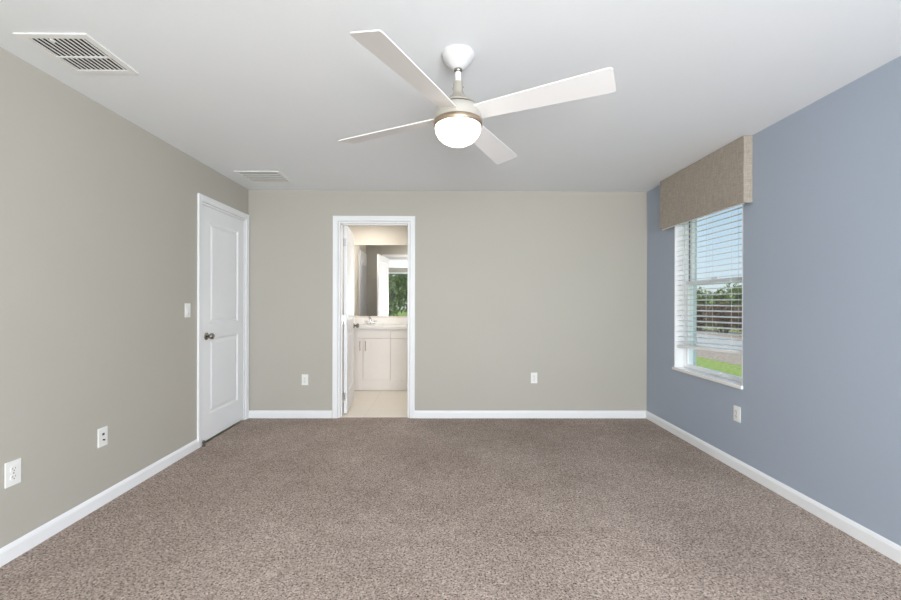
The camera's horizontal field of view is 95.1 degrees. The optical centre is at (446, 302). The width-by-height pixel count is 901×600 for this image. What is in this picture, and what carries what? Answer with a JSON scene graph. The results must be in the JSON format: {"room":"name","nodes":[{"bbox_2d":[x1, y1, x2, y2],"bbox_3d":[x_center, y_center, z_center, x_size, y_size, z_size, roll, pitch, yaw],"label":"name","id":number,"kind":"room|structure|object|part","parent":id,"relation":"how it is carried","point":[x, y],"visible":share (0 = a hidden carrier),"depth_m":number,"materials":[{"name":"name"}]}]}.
{"room":"empty bedroom","nodes":[
{"label":"empty bedroom","id":0,"kind":"room"},
{"bbox_2d":[0,47,247,547],"bbox_3d":[-2.192,0.062,1.154,0.200,2.520,6.747,0,0,-1],"label":"wall","id":1,"kind":"structure","parent":0,"point":[98,212],"depth_m":2.40,"materials":[{"name":"beige paint"}]},
{"bbox_2d":[4,458,20,488],"bbox_3d":[-2.097,0.827,1.995,0.009,0.120,0.074,0,0,-1],"label":"electrical outlet","id":2,"kind":"object","parent":1,"relation":"attached to","point":[12,474],"visible":1,"depth_m":1.99,"materials":[{"name":"white plastic"}]},
{"bbox_2d":[10,465,17,471],"bbox_3d":[-2.095,0.808,1.995,0.003,0.027,0.034,0,0,-1],"label":"receptacle","id":3,"kind":"object","parent":2,"relation":"attached to","point":[13,468],"depth_m":1.99,"materials":[{"name":"white plastic"}]},
{"bbox_2d":[10,473,17,479],"bbox_3d":[-2.095,0.847,1.995,0.003,0.027,0.034,0,0,-1],"label":"receptacle","id":4,"kind":"object","parent":2,"relation":"attached to","point":[13,476],"depth_m":1.99,"materials":[{"name":"white plastic"}]},
{"bbox_2d":[0,439,198,566],"bbox_3d":[-2.084,1.202,0.738,0.014,0.080,5.512,0,0,-1],"label":"baseboard","id":5,"kind":"structure","parent":1,"relation":"attached to","point":[16,548],"depth_m":2.39,"materials":[{"name":"white paint"}]},
{"bbox_2d":[98,426,107,447],"bbox_3d":[-2.099,0.825,2.521,0.016,0.115,0.070,0,0,-1],"label":"cable jack","id":6,"kind":"object","parent":1,"relation":"attached to","point":[102,432],"visible":1,"depth_m":2.52,"materials":[{"name":"white plastic"}]},
{"bbox_2d":[185,303,190,316],"bbox_3d":[-2.107,0.067,3.357,0.011,0.115,0.070,0,0,-1],"label":"light switch","id":7,"kind":"object","parent":1,"relation":"attached to","point":[187,305],"visible":1,"depth_m":3.35,"materials":[{"name":"white plastic"}]},
{"bbox_2d":[197,193,248,447],"bbox_3d":[-2.144,0.158,3.945,0.178,2.164,0.903,0,0,-1],"label":"door","id":8,"kind":"structure","parent":1,"relation":"in","point":[222,236],"depth_m":3.89,"materials":[{"name":"white paint"}]},
{"bbox_3d":[-2.082,0.302,3.636,0.058,0.057,0.057,0,0,-1],"label":"knob","id":9,"kind":"part","parent":8,"relation":"part of","materials":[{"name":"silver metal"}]},
{"bbox_2d":[343,225,344,323],"bbox_3d":[-1.593,0.060,5.409,0.100,2.520,1.753,0,0,-1],"label":"wall","id":10,"kind":"structure","parent":0,"point":[343,225],"depth_m":6.20,"materials":[{"name":"paint"}]},
{"bbox_2d":[345,225,407,317],"bbox_3d":[-0.744,0.062,6.344,1.814,2.520,0.100,0,0,-1],"label":"wall","id":11,"kind":"structure","parent":0,"point":[364,235],"depth_m":6.29,"materials":[{"name":"paint"}]},
{"bbox_2d":[354,317,406,323],"bbox_3d":[-0.781,0.286,6.283,1.530,0.100,0.019,0,0,-1],"label":"backsplash","id":12,"kind":"structure","parent":11,"relation":"attached to","point":[360,320],"depth_m":6.27,"materials":[{"name":"white stone"}]},
{"bbox_2d":[354,245,407,315],"bbox_3d":[-0.769,-0.328,6.290,1.537,1.084,0.006,0,0,-1],"label":"wall mirror","id":13,"kind":"object","parent":11,"relation":"attached to","point":[380,271],"visible":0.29,"depth_m":6.29,"materials":[{"name":"clear glass"}]},
{"bbox_2d":[248,190,646,417],"bbox_3d":[-0.040,0.065,4.487,4.404,2.520,0.120,0,0,-1],"label":"wall","id":14,"kind":"structure","parent":0,"point":[510,286],"depth_m":4.43,"materials":[{"name":"beige paint"}]},
{"bbox_2d":[302,374,307,384],"bbox_3d":[-1.515,0.832,4.410,0.070,0.115,0.009,0,0,-1],"label":"electrical outlet","id":15,"kind":"object","parent":14,"relation":"attached to","point":[304,376],"visible":1,"depth_m":4.41,"materials":[{"name":"white plastic"}]},
{"bbox_2d":[332,216,414,417],"bbox_3d":[-0.807,0.161,4.840,0.928,2.164,0.872,0,0,-1],"label":"door","id":16,"kind":"structure","parent":14,"relation":"in","point":[348,241],"depth_m":4.42,"materials":[{"name":"white paint"}]},
{"bbox_2d":[249,410,645,417],"bbox_3d":[0.018,1.205,4.421,4.284,0.080,0.014,0,0,-1],"label":"baseboard","id":17,"kind":"structure","parent":14,"relation":"attached to","point":[252,413],"depth_m":4.42,"materials":[{"name":"white paint"}]},
{"bbox_2d":[531,373,536,382],"bbox_3d":[0.943,0.817,4.432,0.070,0.115,0.009,0,0,-1],"label":"electrical outlet","id":18,"kind":"object","parent":14,"relation":"attached to","point":[533,375],"visible":1,"depth_m":4.43,"materials":[{"name":"white plastic"}]},
{"bbox_2d":[0,390,900,599],"bbox_3d":[0.038,1.287,2.151,4.285,0.080,8.300,0,0,-1],"label":"floor","id":19,"kind":"structure","parent":0,"point":[342,508],"depth_m":2.30,"materials":[{"name":"carpet"}]},
{"bbox_2d":[341,416,407,416],"bbox_3d":[-0.782,1.242,4.459,0.764,0.007,0.035,0,0,-1],"label":"threshold","id":20,"kind":"object","parent":19,"relation":"on","point":[341,416],"visible":0.6,"depth_m":4.46,"materials":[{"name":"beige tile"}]},
{"bbox_2d":[343,329,406,389],"bbox_3d":[-0.780,0.809,5.995,1.530,0.864,0.590,0,0,-1],"label":"vanity cabinet","id":21,"kind":"object","parent":19,"relation":"on","point":[380,355],"visible":0.42,"depth_m":5.73,"materials":[{"name":"white wood"}]},
{"bbox_3d":[-1.352,0.791,5.738,0.376,0.572,0.019,0,0,-1],"label":"cabinet door","id":22,"kind":"part","parent":21,"relation":"part of","materials":[{"name":"white wood"}]},
{"bbox_3d":[-1.161,0.440,5.740,0.757,0.119,0.019,0,0,-1],"label":"false drawer","id":23,"kind":"part","parent":21,"relation":"part of","materials":[{"name":"white wood"}]},
{"bbox_2d":[343,317,406,328],"bbox_3d":[-0.779,0.349,6.003,1.530,0.225,0.579,0,0,-1],"label":"countertop","id":24,"kind":"structure","parent":21,"relation":"on","point":[381,323],"depth_m":6.27,"materials":[{"name":"white stone"}]},
{"bbox_3d":[-0.971,0.792,5.742,0.375,0.572,0.019,0,0,-1],"label":"cabinet door","id":25,"kind":"part","parent":21,"relation":"part of","materials":[{"name":"white wood"}]},
{"bbox_3d":[-0.398,0.443,5.747,0.757,0.119,0.019,0,0,-1],"label":"false drawer","id":26,"kind":"part","parent":21,"relation":"part of","materials":[{"name":"white wood"}]},
{"bbox_3d":[-0.590,0.793,5.745,0.376,0.572,0.019,0,0,-1],"label":"cabinet door","id":27,"kind":"part","parent":21,"relation":"part of","materials":[{"name":"white wood"}]},
{"bbox_2d":[0,0,900,191],"bbox_3d":[0.045,-1.253,2.150,4.684,0.120,8.700,0,0,-1],"label":"ceiling","id":28,"kind":"structure","parent":0,"point":[231,85],"depth_m":2.14,"materials":[{"name":"paint"}]},
{"bbox_2d":[13,33,138,73],"bbox_3d":[-1.767,-1.192,1.991,0.322,0.012,0.320,0,0,-1],"label":"ceiling vent","id":29,"kind":"object","parent":28,"relation":"in","point":[80,53],"visible":1,"depth_m":1.97,"materials":[{"name":"white plastic"}]},
{"bbox_2d":[234,171,293,183],"bbox_3d":[-1.740,-1.194,3.954,0.416,0.010,0.374,0,0,-1],"label":"ceiling vent","id":30,"kind":"object","parent":28,"relation":"in","point":[252,176],"visible":1,"depth_m":3.91,"materials":[{"name":"white plastic"}]},
{"bbox_2d":[338,29,615,164],"bbox_3d":[0.056,-0.974,1.986,1.080,0.437,1.080,0,0,-17],"label":"ceiling fan","id":31,"kind":"object","parent":28,"relation":"hanging from","point":[457,121],"visible":1,"depth_m":1.87,"materials":[{"name":"white metal"}]},
{"bbox_3d":[-0.292,-0.898,2.171,0.617,0.038,0.137,0,0,28],"label":"blade","id":32,"kind":"part","parent":31,"relation":"part of","materials":[{"name":"white laminate"}]},
{"bbox_3d":[-0.129,-0.897,1.638,0.137,0.038,0.617,0,0,28],"label":"blade","id":33,"kind":"part","parent":31,"relation":"part of","materials":[{"name":"white laminate"}]},
{"bbox_3d":[0.055,-0.801,1.986,0.221,0.091,0.221,0,0,-1],"label":"lamp shade","id":34,"kind":"part","parent":31,"relation":"part of","materials":[{"name":"white glass"}]},
{"bbox_3d":[0.240,-0.896,2.333,0.137,0.038,0.617,0,0,28],"label":"blade","id":35,"kind":"part","parent":31,"relation":"part of","materials":[{"name":"white laminate"}]},
{"bbox_3d":[0.403,-0.896,1.801,0.617,0.038,0.137,0,0,28],"label":"blade","id":36,"kind":"part","parent":31,"relation":"part of","materials":[{"name":"white laminate"}]},
{"bbox_2d":[689,219,741,382],"bbox_3d":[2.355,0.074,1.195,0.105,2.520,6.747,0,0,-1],"label":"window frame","id":37,"kind":"structure","parent":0,"point":[694,287],"depth_m":3.92,"materials":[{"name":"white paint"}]},
{"bbox_2d":[647,56,900,545],"bbox_3d":[2.247,0.074,1.194,0.110,2.520,6.747,0,0,-1],"label":"wall","id":38,"kind":"structure","parent":0,"point":[819,400],"depth_m":2.42,"materials":[{"name":"blue paint"}]},
{"bbox_2d":[660,136,752,229],"bbox_3d":[2.141,-0.944,3.494,0.065,0.482,1.129,0,0,-1],"label":"window valance","id":39,"kind":"object","parent":38,"relation":"attached to","point":[722,180],"visible":1,"depth_m":3.29,"materials":[{"name":"beige fabric"}]},
{"bbox_2d":[672,204,742,389],"bbox_3d":[2.247,-0.148,3.475,0.181,1.580,0.911,0,0,-1],"label":"window","id":40,"kind":"structure","parent":38,"relation":"in","point":[683,357],"depth_m":3.89,"materials":[{"name":"white plastic"}]},
{"bbox_3d":[2.204,0.628,3.475,0.101,0.027,0.911,0,0,-1],"label":"sill","id":41,"kind":"part","parent":40,"relation":"part of","materials":[{"name":"white stone"}]},
{"bbox_2d":[677,207,741,353],"bbox_3d":[2.211,-0.247,3.472,0.067,1.358,0.867,0,0,-1],"label":"window blind","id":42,"kind":"object","parent":40,"relation":"attached to","point":[723,350],"visible":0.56,"depth_m":3.42,"materials":[{"name":"white plastic"}]},
{"bbox_3d":[2.216,-0.242,3.472,0.056,1.277,0.002,0,0,-1],"label":"ladder cord","id":43,"kind":"part","parent":42,"relation":"part of","materials":[{"name":"white fabric"}]},
{"bbox_3d":[2.215,0.396,3.473,0.052,0.072,0.867,0,0,-1],"label":"rail","id":44,"kind":"part","parent":42,"relation":"part of","materials":[{"name":"white plastic"}]},
{"bbox_3d":[2.219,-0.250,3.169,0.056,1.262,0.002,0,0,-1],"label":"ladder cord","id":45,"kind":"part","parent":42,"relation":"part of","materials":[{"name":"white fabric"}]},
{"bbox_3d":[2.276,0.208,3.473,0.028,0.803,0.837,0,0,-1],"label":"sash","id":46,"kind":"part","parent":40,"relation":"part of","materials":[{"name":"white plastic"}]},
{"bbox_3d":[2.252,0.592,3.455,0.022,0.022,0.144,0,0,-1],"label":"lift handle","id":47,"kind":"part","parent":40,"relation":"part of","materials":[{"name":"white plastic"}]},
{"bbox_3d":[2.317,-0.536,3.473,0.028,0.764,0.837,0,0,-1],"label":"sash","id":48,"kind":"part","parent":40,"relation":"part of","materials":[{"name":"white plastic"}]},
{"bbox_2d":[733,405,740,422],"bbox_3d":[2.168,0.835,3.077,0.009,0.115,0.070,0,0,-1],"label":"electrical outlet","id":49,"kind":"object","parent":38,"relation":"attached to","point":[736,410],"visible":1,"depth_m":3.07,"materials":[{"name":"white plastic"}]},
{"bbox_2d":[646,411,900,563],"bbox_3d":[2.182,1.214,1.234,0.014,0.080,6.427,0,0,-1],"label":"baseboard","id":50,"kind":"structure","parent":38,"relation":"attached to","point":[886,547],"depth_m":2.54,"materials":[{"name":"white paint"}]},
{"label":"outside","id":51,"kind":"structure","parent":0,"visible":0},
{"bbox_2d":[702,318,741,332],"bbox_3d":[9.815,1.519,20.091,160.000,0.100,180.000,0,0,-1],"label":"ground","id":52,"kind":"structure","parent":51,"point":[732,330],"depth_m":22.65,"materials":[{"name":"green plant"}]},
{"bbox_2d":[697,286,713,312],"bbox_3d":[16.524,0.206,27.701,3.284,2.596,3.338,0,0,-9],"label":"tree","id":53,"kind":"object","parent":52,"relation":"on","point":[698,291],"visible":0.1,"depth_m":26.79,"materials":[{"name":"green plant"}]},
{"bbox_2d":[696,356,741,376],"bbox_3d":[4.356,1.447,16.541,4.182,0.100,57.000,0,0,-1],"label":"lawn","id":54,"kind":"structure","parent":52,"relation":"on","point":[733,369],"depth_m":9.00,"materials":[{"name":"green plant"}]},
{"bbox_2d":[697,333,741,349],"bbox_3d":[9.629,1.446,24.089,3.100,0.100,72.000,0,0,-1],"label":"driveway","id":55,"kind":"structure","parent":52,"relation":"on","point":[698,335],"depth_m":14.31,"materials":[{"name":"concrete"}]},
{"bbox_2d":[697,345,741,365],"bbox_3d":[7.297,1.450,16.568,1.700,0.100,57.000,0,0,-1],"label":"sidewalk","id":56,"kind":"structure","parent":52,"relation":"on","point":[731,358],"depth_m":10.62,"materials":[{"name":"grey concrete"}]},
{"bbox_2d":[697,328,741,338],"bbox_3d":[12.279,1.433,24.113,2.200,0.100,72.000,0,0,-1],"label":"hedge bed","id":57,"kind":"object","parent":52,"relation":"on","point":[703,330],"depth_m":18.14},
{"bbox_2d":[697,303,713,330],"bbox_3d":[12.335,0.719,20.116,1.528,1.354,1.445,0,0,20],"label":"shrub","id":58,"kind":"object","parent":57,"relation":"on","point":[701,307],"visible":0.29,"depth_m":19.89,"materials":[{"name":"green plant"}]},
{"bbox_2d":[702,301,737,332],"bbox_3d":[12.418,0.665,18.494,1.653,1.465,1.563,0,0,-29],"label":"shrub","id":59,"kind":"object","parent":57,"relation":"on","point":[724,308],"visible":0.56,"depth_m":18.30,"materials":[{"name":"green plant"}]},
{"bbox_2d":[728,304,741,331],"bbox_3d":[12.228,0.732,16.702,1.422,1.333,1.503,0,0,-39],"label":"shrub","id":60,"kind":"object","parent":57,"relation":"on","point":[740,309],"visible":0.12,"depth_m":16.83,"materials":[{"name":"green plant"}]},
{"bbox_2d":[706,283,741,315],"bbox_3d":[17.189,0.160,24.105,3.284,2.700,3.338,0,0,-32],"label":"tree","id":61,"kind":"object","parent":52,"relation":"on","point":[734,290],"visible":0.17,"depth_m":24.00,"materials":[{"name":"green plant"}]}
]}

